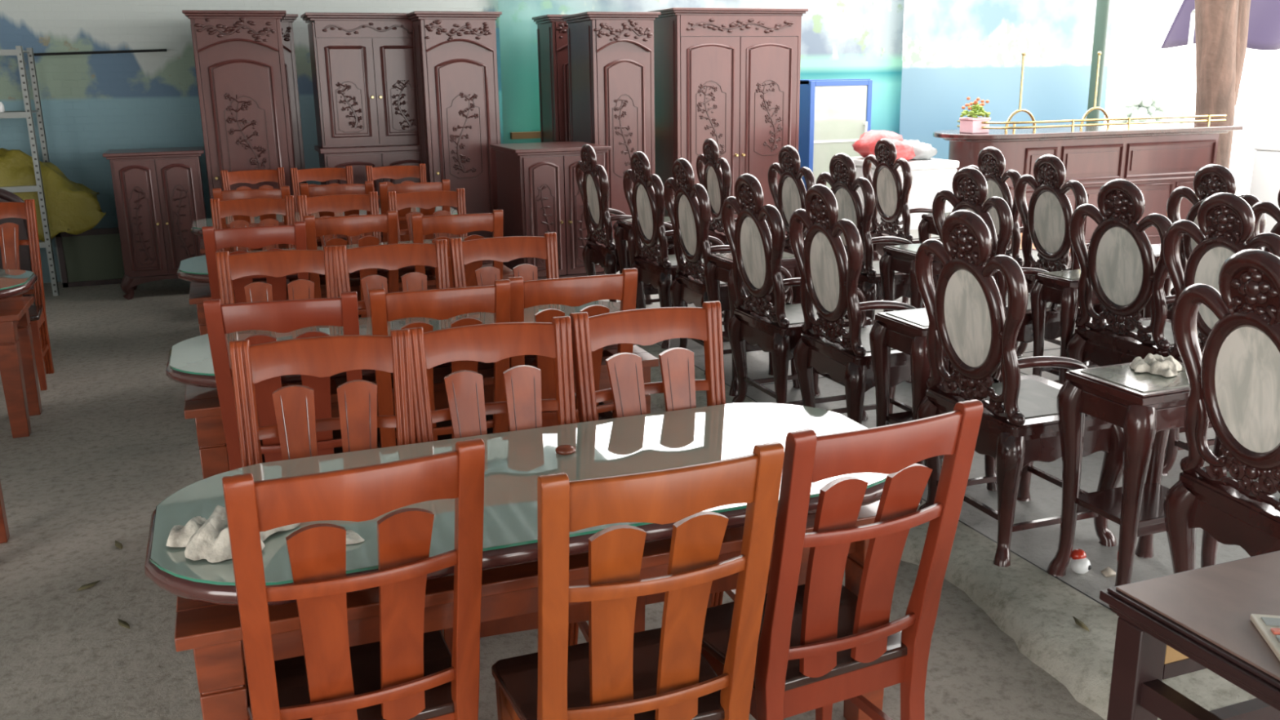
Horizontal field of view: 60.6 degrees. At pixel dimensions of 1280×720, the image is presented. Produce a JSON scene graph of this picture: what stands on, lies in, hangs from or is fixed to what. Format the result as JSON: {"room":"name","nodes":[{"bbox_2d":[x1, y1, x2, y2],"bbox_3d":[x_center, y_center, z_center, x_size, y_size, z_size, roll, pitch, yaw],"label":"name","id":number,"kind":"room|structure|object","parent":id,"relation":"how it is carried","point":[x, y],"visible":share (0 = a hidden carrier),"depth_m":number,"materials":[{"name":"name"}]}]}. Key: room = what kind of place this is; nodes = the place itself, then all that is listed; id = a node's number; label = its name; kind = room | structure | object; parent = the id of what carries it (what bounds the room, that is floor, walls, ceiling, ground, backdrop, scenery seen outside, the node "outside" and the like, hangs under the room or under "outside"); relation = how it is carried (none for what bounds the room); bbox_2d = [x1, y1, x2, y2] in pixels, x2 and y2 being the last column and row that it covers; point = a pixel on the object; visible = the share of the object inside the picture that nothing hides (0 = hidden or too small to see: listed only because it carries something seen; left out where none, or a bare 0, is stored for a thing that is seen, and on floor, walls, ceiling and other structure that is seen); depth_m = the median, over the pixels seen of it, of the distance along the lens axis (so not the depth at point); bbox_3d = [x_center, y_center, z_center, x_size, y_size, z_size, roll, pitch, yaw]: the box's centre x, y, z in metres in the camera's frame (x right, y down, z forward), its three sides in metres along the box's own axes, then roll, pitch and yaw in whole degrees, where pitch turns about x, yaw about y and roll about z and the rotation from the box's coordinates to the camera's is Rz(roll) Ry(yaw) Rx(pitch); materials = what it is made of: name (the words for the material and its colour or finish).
{"room":"store","nodes":[
{"label":"store","id":0,"kind":"room"},
{"bbox_2d":[0,0,503,283],"bbox_3d":[-4.858,-2.450,9.060,7.620,3.600,0.200,-6,16,-20],"label":"wall","id":1,"kind":"structure","parent":0,"point":[92,104],"depth_m":9.20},
{"bbox_2d":[0,278,1104,719],"bbox_3d":[8.687,-3.249,19.163,90.000,0.300,90.000,-6,16,-20],"label":"floor","id":2,"kind":"structure","parent":0,"point":[111,439],"depth_m":3.77,"materials":[{"name":"concrete"}]},
{"bbox_2d":[0,188,35,305],"bbox_3d":[-4.067,-0.542,6.793,0.585,1.030,0.510,-6,16,-20],"label":"dining chair","id":3,"kind":"object","parent":2,"relation":"on","point":[5,196],"visible":0.19,"depth_m":7.01,"materials":[{"name":"brown wood"}]},
{"bbox_2d":[0,269,42,438],"bbox_3d":[-3.775,0.043,5.119,1.770,0.735,0.734,-6,16,-20],"label":"dining table","id":4,"kind":"object","parent":2,"relation":"on","point":[18,368],"visible":1,"depth_m":5.25,"materials":[{"name":"red wood"}]},
{"bbox_2d":[0,199,54,390],"bbox_3d":[-3.576,-0.355,6.094,0.452,1.008,0.507,-6,16,-20],"label":"dining chair","id":5,"kind":"object","parent":2,"relation":"on","point":[10,242],"visible":0.8,"depth_m":6.21,"materials":[{"name":"orange wood"}]},
{"bbox_2d":[0,45,62,296],"bbox_3d":[-5.339,-1.447,8.567,1.240,1.920,0.594,-6,16,-20],"label":"metal rack","id":6,"kind":"object","parent":2,"relation":"on","point":[28,113],"visible":0.75,"depth_m":8.56,"materials":[{"name":"silver metal"}]},
{"bbox_2d":[0,147,106,241],"bbox_3d":[-4.805,-1.319,8.705,1.013,0.729,0.382,-6,16,-20],"label":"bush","id":7,"kind":"object","parent":6,"relation":"on","point":[72,207],"visible":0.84,"depth_m":8.65,"materials":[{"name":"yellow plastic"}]},
{"bbox_2d":[55,227,124,287],"bbox_3d":[-4.591,-0.881,9.234,0.520,0.470,0.240,-6,16,-20],"label":"storage box","id":8,"kind":"object","parent":2,"relation":"on","point":[93,256],"visible":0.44,"depth_m":9.13,"materials":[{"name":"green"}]},
{"bbox_2d":[102,146,206,299],"bbox_3d":[-3.800,-1.091,8.751,0.719,1.153,0.562,-6,16,-20],"label":"cabinet","id":9,"kind":"object","parent":2,"relation":"on","point":[158,192],"visible":0.99,"depth_m":8.49,"materials":[{"name":"brown wood"}]},
{"bbox_2d":[182,9,295,212],"bbox_3d":[-3.170,-1.691,8.907,0.750,2.165,0.572,-5,15,-17],"label":"wardrobe","id":10,"kind":"object","parent":2,"relation":"on","point":[239,55],"visible":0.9,"depth_m":8.55,"materials":[{"name":"brown wood"}]},
{"bbox_2d":[212,186,289,252],"bbox_3d":[-2.440,-0.630,7.091,0.452,1.008,0.507,-4,15,-12],"label":"dining chair","id":11,"kind":"object","parent":2,"relation":"on","point":[284,191],"visible":0.27,"depth_m":6.77,"materials":[{"name":"orange wood"}]},
{"bbox_2d":[209,195,295,251],"bbox_3d":[-2.129,-0.381,6.117,0.452,1.008,0.507,-5,15,-14],"label":"dining chair","id":12,"kind":"object","parent":2,"relation":"on","point":[252,207],"visible":0.27,"depth_m":6.21,"materials":[{"name":"orange wood"}]},
{"bbox_2d":[220,167,285,216],"bbox_3d":[-2.780,-0.887,8.095,0.452,1.008,0.507,-8,16,-26],"label":"dining chair","id":13,"kind":"object","parent":2,"relation":"on","point":[251,176],"visible":0.27,"depth_m":8.18,"materials":[{"name":"orange wood"}]},
{"bbox_2d":[201,221,308,302],"bbox_3d":[-1.845,-0.188,5.363,0.452,1.008,0.507,-6,16,-20],"label":"dining chair","id":14,"kind":"object","parent":2,"relation":"on","point":[259,237],"visible":0.3,"depth_m":5.06,"materials":[{"name":"brown wood"}]},
{"bbox_2d":[215,245,338,471],"bbox_3d":[-1.357,0.105,4.214,0.452,1.008,0.507,-5,15,-15],"label":"dining chair","id":15,"kind":"object","parent":2,"relation":"on","point":[280,263],"visible":0.27,"depth_m":4.30,"materials":[{"name":"orange wood"}]},
{"bbox_2d":[203,291,362,470],"bbox_3d":[-1.144,0.239,3.687,0.452,1.008,0.507,-4,15,-13],"label":"dining chair","id":16,"kind":"object","parent":2,"relation":"on","point":[277,316],"visible":0.44,"depth_m":3.40,"materials":[{"name":"brown wood"}]},
{"bbox_2d":[280,13,306,195],"bbox_3d":[-3.129,-1.838,9.460,0.500,2.170,0.452,-6,16,-20],"label":"wardrobe","id":17,"kind":"object","parent":2,"relation":"on","point":[286,24],"visible":0.06,"depth_m":9.22,"materials":[{"name":"brown wood"}]},
{"bbox_2d":[290,165,353,212],"bbox_3d":[-2.321,-0.915,8.179,0.452,1.008,0.507,-6,15,-18],"label":"dining chair","id":18,"kind":"object","parent":2,"relation":"on","point":[322,175],"visible":0.23,"depth_m":8.26,"materials":[{"name":"orange wood"}]},
{"bbox_2d":[228,328,416,466],"bbox_3d":[-0.763,0.476,2.759,0.452,1.008,0.507,-5,15,-14],"label":"dining chair","id":19,"kind":"object","parent":2,"relation":"on","point":[296,427],"visible":0.33,"depth_m":2.85,"materials":[{"name":"orange wood"}]},
{"bbox_2d":[191,206,458,253],"bbox_3d":[-2.126,-0.628,7.608,1.770,0.735,0.734,-6,16,-20],"label":"dining table","id":20,"kind":"object","parent":2,"relation":"on","point":[196,226],"visible":0.13,"depth_m":7.38,"materials":[{"name":"red wood"}]},
{"bbox_2d":[299,181,373,244],"bbox_3d":[-1.983,-0.701,7.341,0.452,1.008,0.507,-4,15,-12],"label":"dining chair","id":21,"kind":"object","parent":2,"relation":"on","point":[309,191],"visible":0.24,"depth_m":7.00,"materials":[{"name":"orange wood"}]},
{"bbox_2d":[297,191,381,309],"bbox_3d":[-1.660,-0.423,6.256,0.452,1.008,0.507,-6,16,-20],"label":"dining chair","id":22,"kind":"object","parent":2,"relation":"on","point":[340,203],"visible":0.3,"depth_m":6.35,"materials":[{"name":"orange wood"}]},
{"bbox_2d":[177,237,513,335],"bbox_3d":[-1.538,-0.218,6.005,1.770,0.735,0.734,-6,16,-20],"label":"dining table","id":23,"kind":"object","parent":2,"relation":"on","point":[194,269],"visible":0.2,"depth_m":5.70,"materials":[{"name":"red wood"}]},
{"bbox_2d":[303,210,398,318],"bbox_3d":[-1.501,-0.285,5.717,0.452,1.008,0.507,-7,16,-22],"label":"dining chair","id":24,"kind":"object","parent":2,"relation":"on","point":[349,225],"visible":0.34,"depth_m":5.42,"materials":[{"name":"orange wood"}]},
{"bbox_2d":[222,438,484,719],"bbox_3d":[-0.578,0.610,2.235,0.452,1.008,0.507,-7,16,-24],"label":"dining chair","id":25,"kind":"object","parent":2,"relation":"on","point":[411,673],"visible":0.98,"depth_m":2.02,"materials":[{"name":"orange wood"}]},
{"bbox_2d":[300,12,420,208],"bbox_3d":[-2.229,-1.802,9.293,1.020,2.160,0.552,-6,16,-20],"label":"tall cabinet","id":26,"kind":"object","parent":2,"relation":"on","point":[362,64],"visible":0.55,"depth_m":8.99,"materials":[{"name":"brown wood"}]},
{"bbox_2d":[333,239,449,415],"bbox_3d":[-0.926,0.066,4.340,0.452,1.008,0.507,-6,15,-18],"label":"dining chair","id":27,"kind":"object","parent":2,"relation":"on","point":[385,256],"visible":0.32,"depth_m":4.43,"materials":[{"name":"orange wood"}]},
{"bbox_2d":[365,163,426,199],"bbox_3d":[-1.792,-0.951,8.290,0.452,1.008,0.507,-5,15,-17],"label":"dining chair","id":28,"kind":"object","parent":2,"relation":"on","point":[395,172],"visible":0.27,"depth_m":8.38,"materials":[{"name":"orange wood"}]},
{"bbox_2d":[165,300,658,479],"bbox_3d":[-0.796,0.251,4.164,1.770,0.735,0.734,-6,16,-20],"label":"dining table","id":29,"kind":"object","parent":2,"relation":"on","point":[189,361],"visible":0.28,"depth_m":3.89,"materials":[{"name":"red wood"}]},
{"bbox_2d":[378,179,449,242],"bbox_3d":[-1.516,-0.710,7.349,0.452,1.008,0.507,-6,16,-20],"label":"dining chair","id":30,"kind":"object","parent":2,"relation":"on","point":[444,185],"visible":0.27,"depth_m":7.06,"materials":[{"name":"orange wood"}]},
{"bbox_2d":[386,188,467,241],"bbox_3d":[-1.190,-0.464,6.388,0.452,1.008,0.507,-5,15,-16],"label":"dining chair","id":31,"kind":"object","parent":2,"relation":"on","point":[421,199],"visible":0.27,"depth_m":6.48,"materials":[{"name":"orange wood"}]},
{"bbox_2d":[368,279,510,448],"bbox_3d":[-0.703,0.195,3.834,0.452,1.008,0.507,-6,15,-18],"label":"dining chair","id":32,"kind":"object","parent":2,"relation":"on","point":[442,304],"visible":0.41,"depth_m":3.56,"materials":[{"name":"orange wood"}]},
{"bbox_2d":[405,11,502,237],"bbox_3d":[-1.486,-1.754,9.091,0.700,2.150,0.392,-6,16,-20],"label":"wardrobe","id":33,"kind":"object","parent":2,"relation":"on","point":[455,55],"visible":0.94,"depth_m":8.84,"materials":[{"name":"brown wood"}]},
{"bbox_2d":[411,209,503,288],"bbox_3d":[-0.958,-0.293,5.719,0.452,1.008,0.507,-5,15,-17],"label":"dining chair","id":34,"kind":"object","parent":2,"relation":"on","point":[460,224],"visible":0.26,"depth_m":5.41,"materials":[{"name":"orange wood"}]},
{"bbox_2d":[404,315,588,655],"bbox_3d":[-0.338,0.438,2.883,0.452,1.008,0.507,-5,15,-16],"label":"dining chair","id":35,"kind":"object","parent":2,"relation":"on","point":[467,411],"visible":0.41,"depth_m":2.97,"materials":[{"name":"orange wood"}]},
{"bbox_2d":[448,232,576,399],"bbox_3d":[-0.495,0.019,4.498,0.452,1.008,0.507,-5,15,-17],"label":"dining chair","id":36,"kind":"object","parent":2,"relation":"on","point":[502,249],"visible":0.31,"depth_m":4.59,"materials":[{"name":"orange wood"}]},
{"bbox_2d":[144,402,888,719],"bbox_3d":[-0.204,0.626,2.695,1.770,0.735,0.734,-6,16,-20],"label":"dining table","id":37,"kind":"object","parent":2,"relation":"on","point":[207,620],"visible":0.49,"depth_m":2.43,"materials":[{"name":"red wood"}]},
{"bbox_2d":[166,505,300,563],"bbox_3d":[-0.826,0.331,2.249,0.213,0.073,0.247,11,19,39],"label":"rag","id":38,"kind":"object","parent":37,"relation":"on","point":[208,540],"visible":0.43,"depth_m":2.18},
{"bbox_2d":[489,141,610,279],"bbox_3d":[-0.696,-1.100,8.618,0.749,1.158,0.812,-6,16,-20],"label":"sideboard","id":39,"kind":"object","parent":2,"relation":"on","point":[538,192],"visible":0.52,"depth_m":8.24,"materials":[{"name":"brown wood"}]},
{"bbox_2d":[532,14,570,142],"bbox_3d":[-0.559,-2.017,10.034,0.670,2.160,0.502,-6,16,-20],"label":"wardrobe","id":40,"kind":"object","parent":2,"relation":"on","point":[552,29],"visible":0.06,"depth_m":9.69,"materials":[{"name":"brown wood"}]},
{"bbox_2d":[491,267,637,431],"bbox_3d":[-0.291,0.145,4.006,0.452,1.008,0.507,-6,15,-19],"label":"dining chair","id":41,"kind":"object","parent":2,"relation":"on","point":[573,291],"visible":0.38,"depth_m":3.71,"materials":[{"name":"orange wood"}]},
{"bbox_2d":[562,11,660,238],"bbox_3d":[-0.228,-1.792,9.212,0.620,2.130,0.672,-6,16,-20],"label":"wardrobe","id":42,"kind":"object","parent":2,"relation":"on","point":[611,54],"visible":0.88,"depth_m":8.84,"materials":[{"name":"brown wood"}]},
{"bbox_2d":[491,441,784,719],"bbox_3d":[-0.029,0.609,2.212,0.452,1.008,0.507,-6,16,-20],"label":"dining chair","id":43,"kind":"object","parent":2,"relation":"on","point":[663,673],"visible":1,"depth_m":2.00,"materials":[{"name":"brown wood"}]},
{"bbox_2d":[569,300,770,632],"bbox_3d":[0.096,0.388,3.052,0.452,1.008,0.507,-6,15,-18],"label":"dining chair","id":44,"kind":"object","parent":2,"relation":"on","point":[649,326],"visible":0.39,"depth_m":3.13,"materials":[{"name":"orange wood"}]},
{"bbox_2d":[645,7,808,253],"bbox_3d":[0.777,-2.036,9.976,1.290,2.190,0.652,-6,16,-20],"label":"wardrobe","id":45,"kind":"object","parent":2,"relation":"on","point":[730,77],"visible":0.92,"depth_m":9.59,"materials":[{"name":"brown wood"}]},
{"bbox_2d":[701,399,983,719],"bbox_3d":[0.391,0.547,2.426,0.452,1.008,0.507,-8,16,-25],"label":"dining chair","id":46,"kind":"object","parent":2,"relation":"on","point":[821,644],"visible":0.98,"depth_m":2.25,"materials":[{"name":"brown wood"}]},
{"bbox_2d":[635,342,1256,719],"bbox_3d":[0.528,0.382,4.890,0.466,0.082,12.300,-6,16,-20],"label":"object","id":47,"kind":"structure","parent":2,"relation":"on","point":[1033,607],"depth_m":3.28,"materials":[{"name":"concrete"}]},
{"bbox_2d":[1099,550,1279,719],"bbox_3d":[1.453,0.814,1.857,1.000,0.750,0.850,-6,16,-20],"label":"table","id":48,"kind":"object","parent":2,"relation":"on","point":[1171,625],"visible":1,"depth_m":1.93,"materials":[{"name":"brown wood"}]},
{"bbox_2d":[1249,613,1279,661],"bbox_3d":[1.066,0.453,1.744,0.120,0.017,0.180,2,15,11],"label":"magazine","id":49,"kind":"object","parent":48,"relation":"on","point":[1268,625],"visible":1,"depth_m":1.79,"materials":[{"name":"beige"}]},
{"bbox_2d":[600,237,1264,608],"bbox_3d":[4.264,-0.024,6.258,7.548,0.080,12.300,-6,16,-20],"label":"floor slab","id":50,"kind":"structure","parent":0,"point":[1038,545],"depth_m":4.10,"materials":[{"name":"concrete"}]},
{"bbox_2d":[575,143,660,304],"bbox_3d":[-0.089,-0.875,7.331,0.576,1.140,0.560,-6,16,-20],"label":"chair","id":51,"kind":"object","parent":50,"relation":"on","point":[592,179],"visible":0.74,"depth_m":7.17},
{"bbox_2d":[613,216,688,308],"bbox_3d":[0.091,-0.561,7.040,0.452,0.679,0.318,-6,16,-20],"label":"table","id":52,"kind":"object","parent":50,"relation":"on","point":[623,233],"visible":0.27,"depth_m":6.97,"materials":[{"name":"brown wood"}]},
{"bbox_2d":[622,151,730,349],"bbox_3d":[0.245,-0.694,6.618,0.576,1.140,0.560,-6,16,-21],"label":"chair","id":53,"kind":"object","parent":50,"relation":"on","point":[646,204],"visible":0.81,"depth_m":6.47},
{"bbox_2d":[663,157,787,374],"bbox_3d":[0.476,-0.544,6.032,0.576,1.140,0.560,-6,15,-19],"label":"chair","id":54,"kind":"object","parent":50,"relation":"on","point":[690,215],"visible":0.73,"depth_m":5.91,"materials":[{"name":"wood"}]},
{"bbox_2d":[696,137,787,253],"bbox_3d":[0.739,-1.003,7.779,0.576,1.140,0.560,-5,15,-17],"label":"chair","id":55,"kind":"object","parent":50,"relation":"on","point":[715,176],"visible":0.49,"depth_m":7.63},
{"bbox_2d":[704,251,800,395],"bbox_3d":[0.593,-0.201,5.629,0.452,0.679,0.362,-6,16,-20],"label":"table","id":56,"kind":"object","parent":50,"relation":"on","point":[718,268],"visible":0.3,"depth_m":5.51,"materials":[{"name":"brown wood"}]},
{"bbox_2d":[722,330,760,351],"bbox_3d":[0.595,-0.109,5.653,0.330,0.055,0.240,-6,16,-20],"label":"shelf","id":57,"kind":"object","parent":56,"relation":"attached to","point":[725,334],"depth_m":5.54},
{"bbox_2d":[721,173,871,420],"bbox_3d":[0.729,-0.303,5.093,0.576,1.140,0.560,-6,16,-20],"label":"chair","id":58,"kind":"object","parent":50,"relation":"on","point":[757,253],"visible":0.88,"depth_m":4.97,"materials":[{"name":"wood"}]},
{"bbox_2d":[738,183,755,214],"bbox_3d":[0.487,-0.721,4.891,0.057,0.151,0.164,-6,16,-20],"label":"carving","id":59,"kind":"object","parent":58,"relation":"on","point":[747,192],"depth_m":4.87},
{"bbox_2d":[767,145,879,260],"bbox_3d":[1.162,-0.792,6.950,0.576,1.140,0.560,-6,16,-20],"label":"chair","id":60,"kind":"object","parent":50,"relation":"on","point":[788,195],"visible":0.37,"depth_m":6.80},
{"bbox_2d":[798,79,872,232],"bbox_3d":[1.851,-2.015,10.892,0.680,1.500,0.570,-6,16,-20],"label":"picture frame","id":61,"kind":"object","parent":50,"relation":"on","point":[834,114],"visible":0.52,"depth_m":10.57,"materials":[{"name":"blue"}]},
{"bbox_2d":[788,183,947,458],"bbox_3d":[0.971,-0.174,4.584,0.576,1.140,0.560,-6,15,-18],"label":"chair","id":62,"kind":"object","parent":50,"relation":"on","point":[829,276],"visible":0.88,"depth_m":4.43,"materials":[{"name":"wood"}]},
{"bbox_2d":[809,195,829,230],"bbox_3d":[0.727,-0.594,4.391,0.057,0.151,0.164,-6,15,-18],"label":"carving","id":63,"kind":"object","parent":62,"relation":"on","point":[819,205],"depth_m":4.37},
{"bbox_2d":[815,152,936,324],"bbox_3d":[1.359,-0.615,6.259,0.576,1.140,0.560,-6,16,-21],"label":"chair","id":64,"kind":"object","parent":50,"relation":"on","point":[841,178],"visible":0.49,"depth_m":6.01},
{"bbox_2d":[862,137,940,303],"bbox_3d":[1.882,-0.948,7.511,0.576,1.140,0.560,-6,15,-19],"label":"chair","id":65,"kind":"object","parent":50,"relation":"on","point":[891,194],"visible":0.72,"depth_m":7.35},
{"bbox_2d":[850,156,959,259],"bbox_3d":[2.167,-1.263,9.258,0.620,0.860,0.820,-6,16,-20],"label":"chest freezer","id":66,"kind":"object","parent":50,"relation":"on","point":[932,175],"visible":0.17,"depth_m":8.86,"materials":[{"name":"white metal"}]},
{"bbox_2d":[851,129,902,157],"bbox_3d":[2.013,-1.820,9.238,0.459,0.233,0.341,-6,16,-20],"label":"plastic bag","id":67,"kind":"object","parent":66,"relation":"on","point":[864,146],"visible":0.57,"depth_m":9.12,"materials":[{"name":"red"}]},
{"bbox_2d":[879,243,941,382],"bbox_3d":[1.534,-0.263,5.818,0.452,0.679,0.362,-6,16,-20],"label":"table","id":68,"kind":"object","parent":50,"relation":"on","point":[899,258],"visible":0.3,"depth_m":5.71,"materials":[{"name":"brown wood"}]},
{"bbox_2d":[869,307,1017,504],"bbox_3d":[1.148,0.159,4.221,0.452,0.679,0.362,-6,16,-20],"label":"table","id":69,"kind":"object","parent":50,"relation":"on","point":[905,331],"visible":0.27,"depth_m":4.16,"materials":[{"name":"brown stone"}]},
{"bbox_2d":[932,166,1080,382],"bbox_3d":[1.768,-0.364,5.276,0.576,1.140,0.560,-6,16,-20],"label":"chair","id":70,"kind":"object","parent":50,"relation":"on","point":[969,184],"visible":0.37,"depth_m":5.05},
{"bbox_2d":[956,177,983,206],"bbox_3d":[1.527,-0.783,5.074,0.057,0.151,0.164,-6,16,-20],"label":"flower","id":71,"kind":"object","parent":70,"relation":"on","point":[968,188],"depth_m":5.05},
{"bbox_2d":[899,0,1115,159],"bbox_3d":[4.051,-2.918,12.145,2.770,2.520,0.108,-6,16,-20],"label":"wall","id":72,"kind":"structure","parent":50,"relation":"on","point":[954,51],"depth_m":12.00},
{"bbox_2d":[914,209,1123,567],"bbox_3d":[1.290,0.047,3.720,0.576,1.140,0.560,-6,15,-19],"label":"chair","id":73,"kind":"object","parent":50,"relation":"on","point":[968,321],"visible":0.89,"depth_m":3.58,"materials":[{"name":"wood"}]},
{"bbox_2d":[947,224,985,267],"bbox_3d":[1.048,-0.372,3.523,0.057,0.151,0.164,-6,15,-19],"label":"flower","id":74,"kind":"object","parent":73,"relation":"on","point":[963,240],"depth_m":3.50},
{"bbox_2d":[1041,360,1099,371],"bbox_3d":[2.028,0.028,5.053,0.330,0.055,0.173,-6,16,-20],"label":"armrest","id":75,"kind":"object","parent":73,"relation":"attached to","point":[1090,364],"depth_m":4.98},
{"bbox_2d":[968,146,1071,278],"bbox_3d":[2.291,-0.711,6.580,0.576,1.140,0.560,-6,15,-18],"label":"chair","id":76,"kind":"object","parent":50,"relation":"on","point":[991,162],"visible":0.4,"depth_m":6.33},
{"bbox_2d":[981,154,1001,177],"bbox_3d":[2.047,-1.131,6.386,0.057,0.151,0.164,-6,15,-18],"label":"flower","id":77,"kind":"object","parent":76,"relation":"on","point":[990,163],"depth_m":6.36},
{"bbox_2d":[1030,269,1105,384],"bbox_3d":[2.026,-0.064,5.029,0.452,0.679,0.260,-6,16,-20],"label":"table","id":78,"kind":"object","parent":50,"relation":"on","point":[1059,287],"visible":0.42,"depth_m":4.91,"materials":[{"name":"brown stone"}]},
{"bbox_2d":[1014,154,1143,355],"bbox_3d":[2.393,-0.546,5.941,0.576,1.140,0.560,-5,15,-17],"label":"chair","id":79,"kind":"object","parent":50,"relation":"on","point":[1046,222],"visible":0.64,"depth_m":5.82,"materials":[{"name":"wood"}]},
{"bbox_2d":[1037,163,1061,189],"bbox_3d":[2.147,-0.967,5.751,0.057,0.151,0.164,-5,15,-17],"label":"flower","id":80,"kind":"object","parent":79,"relation":"on","point":[1048,174],"depth_m":5.73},
{"bbox_2d":[933,114,1243,256],"bbox_3d":[3.839,-1.552,9.688,2.844,1.160,0.880,-6,16,-20],"label":"bar counter","id":81,"kind":"object","parent":50,"relation":"on","point":[1158,157],"depth_m":9.38,"materials":[{"name":"brown wood"}]},
{"bbox_2d":[959,97,991,133],"bbox_3d":[2.772,-2.030,9.070,0.245,0.292,0.228,-12,18,-36],"label":"flower pot","id":82,"kind":"object","parent":81,"relation":"on","point":[972,124],"visible":1,"depth_m":9.02,"materials":[{"name":"pink"}]},
{"bbox_2d":[933,123,1243,142],"bbox_3d":[3.833,-1.990,9.574,2.844,0.065,0.880,-6,16,-20],"label":"countertop","id":83,"kind":"structure","parent":81,"relation":"on","point":[1161,129],"depth_m":9.24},
{"bbox_2d":[1085,0,1110,124],"bbox_3d":[4.588,-3.102,10.958,0.124,3.500,0.122,-6,16,-20],"label":"steel pole","id":84,"kind":"object","parent":50,"relation":"on","point":[1102,6],"visible":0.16,"depth_m":10.93,"materials":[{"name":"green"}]},
{"bbox_2d":[1046,361,1222,613],"bbox_3d":[1.554,0.372,3.380,0.452,0.679,0.362,-6,16,-20],"label":"table","id":85,"kind":"object","parent":50,"relation":"on","point":[1147,406],"visible":0.73,"depth_m":3.28,"materials":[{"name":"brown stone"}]},
{"bbox_2d":[1075,482,1169,537],"bbox_3d":[1.555,0.464,3.404,0.330,0.055,0.240,-6,16,-20],"label":"shelf","id":86,"kind":"object","parent":85,"relation":"attached to","point":[1107,504],"depth_m":3.38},
{"bbox_2d":[1129,353,1182,377],"bbox_3d":[1.587,0.004,3.349,0.200,0.042,0.150,-12,18,-36],"label":"rag","id":87,"kind":"object","parent":85,"relation":"on","point":[1167,366],"visible":1,"depth_m":3.31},
{"bbox_2d":[1066,178,1212,432],"bbox_3d":[2.183,-0.202,4.630,0.576,1.140,0.560,-6,16,-20],"label":"chair","id":88,"kind":"object","parent":50,"relation":"on","point":[1118,264],"visible":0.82,"depth_m":4.51,"materials":[{"name":"wood"}]},
{"bbox_2d":[1103,190,1137,224],"bbox_3d":[1.941,-0.620,4.429,0.057,0.151,0.164,-6,16,-20],"label":"flower","id":89,"kind":"object","parent":88,"relation":"on","point":[1119,206],"depth_m":4.41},
{"bbox_2d":[1166,164,1266,319],"bbox_3d":[2.887,-0.368,5.231,0.576,1.140,0.560,-5,15,-17],"label":"chair","id":90,"kind":"object","parent":50,"relation":"on","point":[1210,180],"visible":0.22,"depth_m":5.11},
{"bbox_2d":[1198,173,1226,201],"bbox_3d":[2.641,-0.789,5.041,0.057,0.151,0.164,-5,15,-17],"label":"flower","id":91,"kind":"object","parent":90,"relation":"on","point":[1209,184],"depth_m":5.04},
{"bbox_2d":[1162,192,1279,475],"bbox_3d":[2.328,-0.065,4.097,0.576,1.140,0.560,-6,15,-18],"label":"chair","id":92,"kind":"object","parent":50,"relation":"on","point":[1225,220],"visible":0.41,"depth_m":4.00,"materials":[{"name":"wood"}]},
{"bbox_2d":[1204,205,1241,244],"bbox_3d":[2.084,-0.485,3.904,0.057,0.151,0.164,-6,15,-18],"label":"flower","id":93,"kind":"object","parent":92,"relation":"on","point":[1222,224],"depth_m":3.89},
{"bbox_2d":[1163,248,1279,573],"bbox_3d":[1.765,0.264,2.865,0.576,1.140,0.560,-4,15,-13],"label":"chair","id":94,"kind":"object","parent":50,"relation":"on","point":[1234,384],"visible":0.98,"depth_m":2.83,"materials":[{"name":"wood"}]},
{"bbox_2d":[1227,267,1279,325],"bbox_3d":[1.515,-0.162,2.691,0.057,0.151,0.164,-4,15,-13],"label":"flower","id":95,"kind":"object","parent":94,"relation":"on","point":[1253,293],"depth_m":2.68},
{"bbox_2d":[1194,0,1250,169],"bbox_3d":[5.441,-3.179,10.169,1.027,4.260,0.520,-6,16,-20],"label":"trunk","id":96,"kind":"object","parent":50,"relation":"on","point":[1221,26],"visible":0.64,"depth_m":10.13,"materials":[{"name":"wood"}]},
{"bbox_2d":[1246,190,1279,253],"bbox_3d":[2.931,-0.211,4.629,0.576,1.140,0.560,-6,15,-18],"label":"chair","id":97,"kind":"object","parent":50,"relation":"on","point":[1260,208],"visible":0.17,"depth_m":4.59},
{"bbox_2d":[1249,142,1279,247],"bbox_3d":[5.979,-1.423,9.559,1.020,0.920,0.720,-6,16,-20],"label":"chest freezer","id":98,"kind":"object","parent":50,"relation":"on","point":[1265,176],"visible":0.53,"depth_m":9.52,"materials":[{"name":"white metal"}]},
{"bbox_2d":[1103,92,1279,195],"bbox_3d":[27.345,-5.434,25.956,50.050,0.020,90.000,-6,16,-20],"label":"ground","id":99,"kind":"structure","parent":0,"point":[1259,114],"depth_m":35.31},
{"bbox_2d":[1109,91,1171,123],"bbox_3d":[8.220,-3.744,17.916,1.430,1.264,1.604,7,16,27],"label":"shrub","id":100,"kind":"object","parent":99,"relation":"on","point":[1138,104],"visible":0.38,"depth_m":17.68,"materials":[{"name":"grey plant"}]},
{"bbox_2d":[1179,8,1195,123],"bbox_3d":[6.935,-3.238,13.836,0.240,2.370,0.060,-6,16,-20],"label":"post","id":101,"kind":"object","parent":99,"relation":"on","point":[1192,26],"visible":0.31,"depth_m":13.67,"materials":[{"name":"silver metal"}]},
{"label":"outside","id":102,"kind":"structure","parent":0,"visible":0},
{"bbox_2d":[1160,0,1279,50],"bbox_3d":[9.824,-5.171,15.339,5.502,1.685,1.033,-6,16,-20],"label":"tarp","id":103,"kind":"object","parent":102,"point":[1264,27],"visible":0.55,"depth_m":15.15,"materials":[{"name":"purple"}]},
{"bbox_3d":[1.992,-1.990,11.860,7.000,1.120,0.130,-6,16,-20],"label":"wall","id":104,"kind":"structure","parent":0,"visible":0},
{"bbox_2d":[497,0,904,143],"bbox_3d":[0.760,-2.587,11.041,4.400,2.520,0.113,-6,16,-20],"label":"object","id":105,"kind":"structure","parent":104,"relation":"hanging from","point":[841,39],"depth_m":11.21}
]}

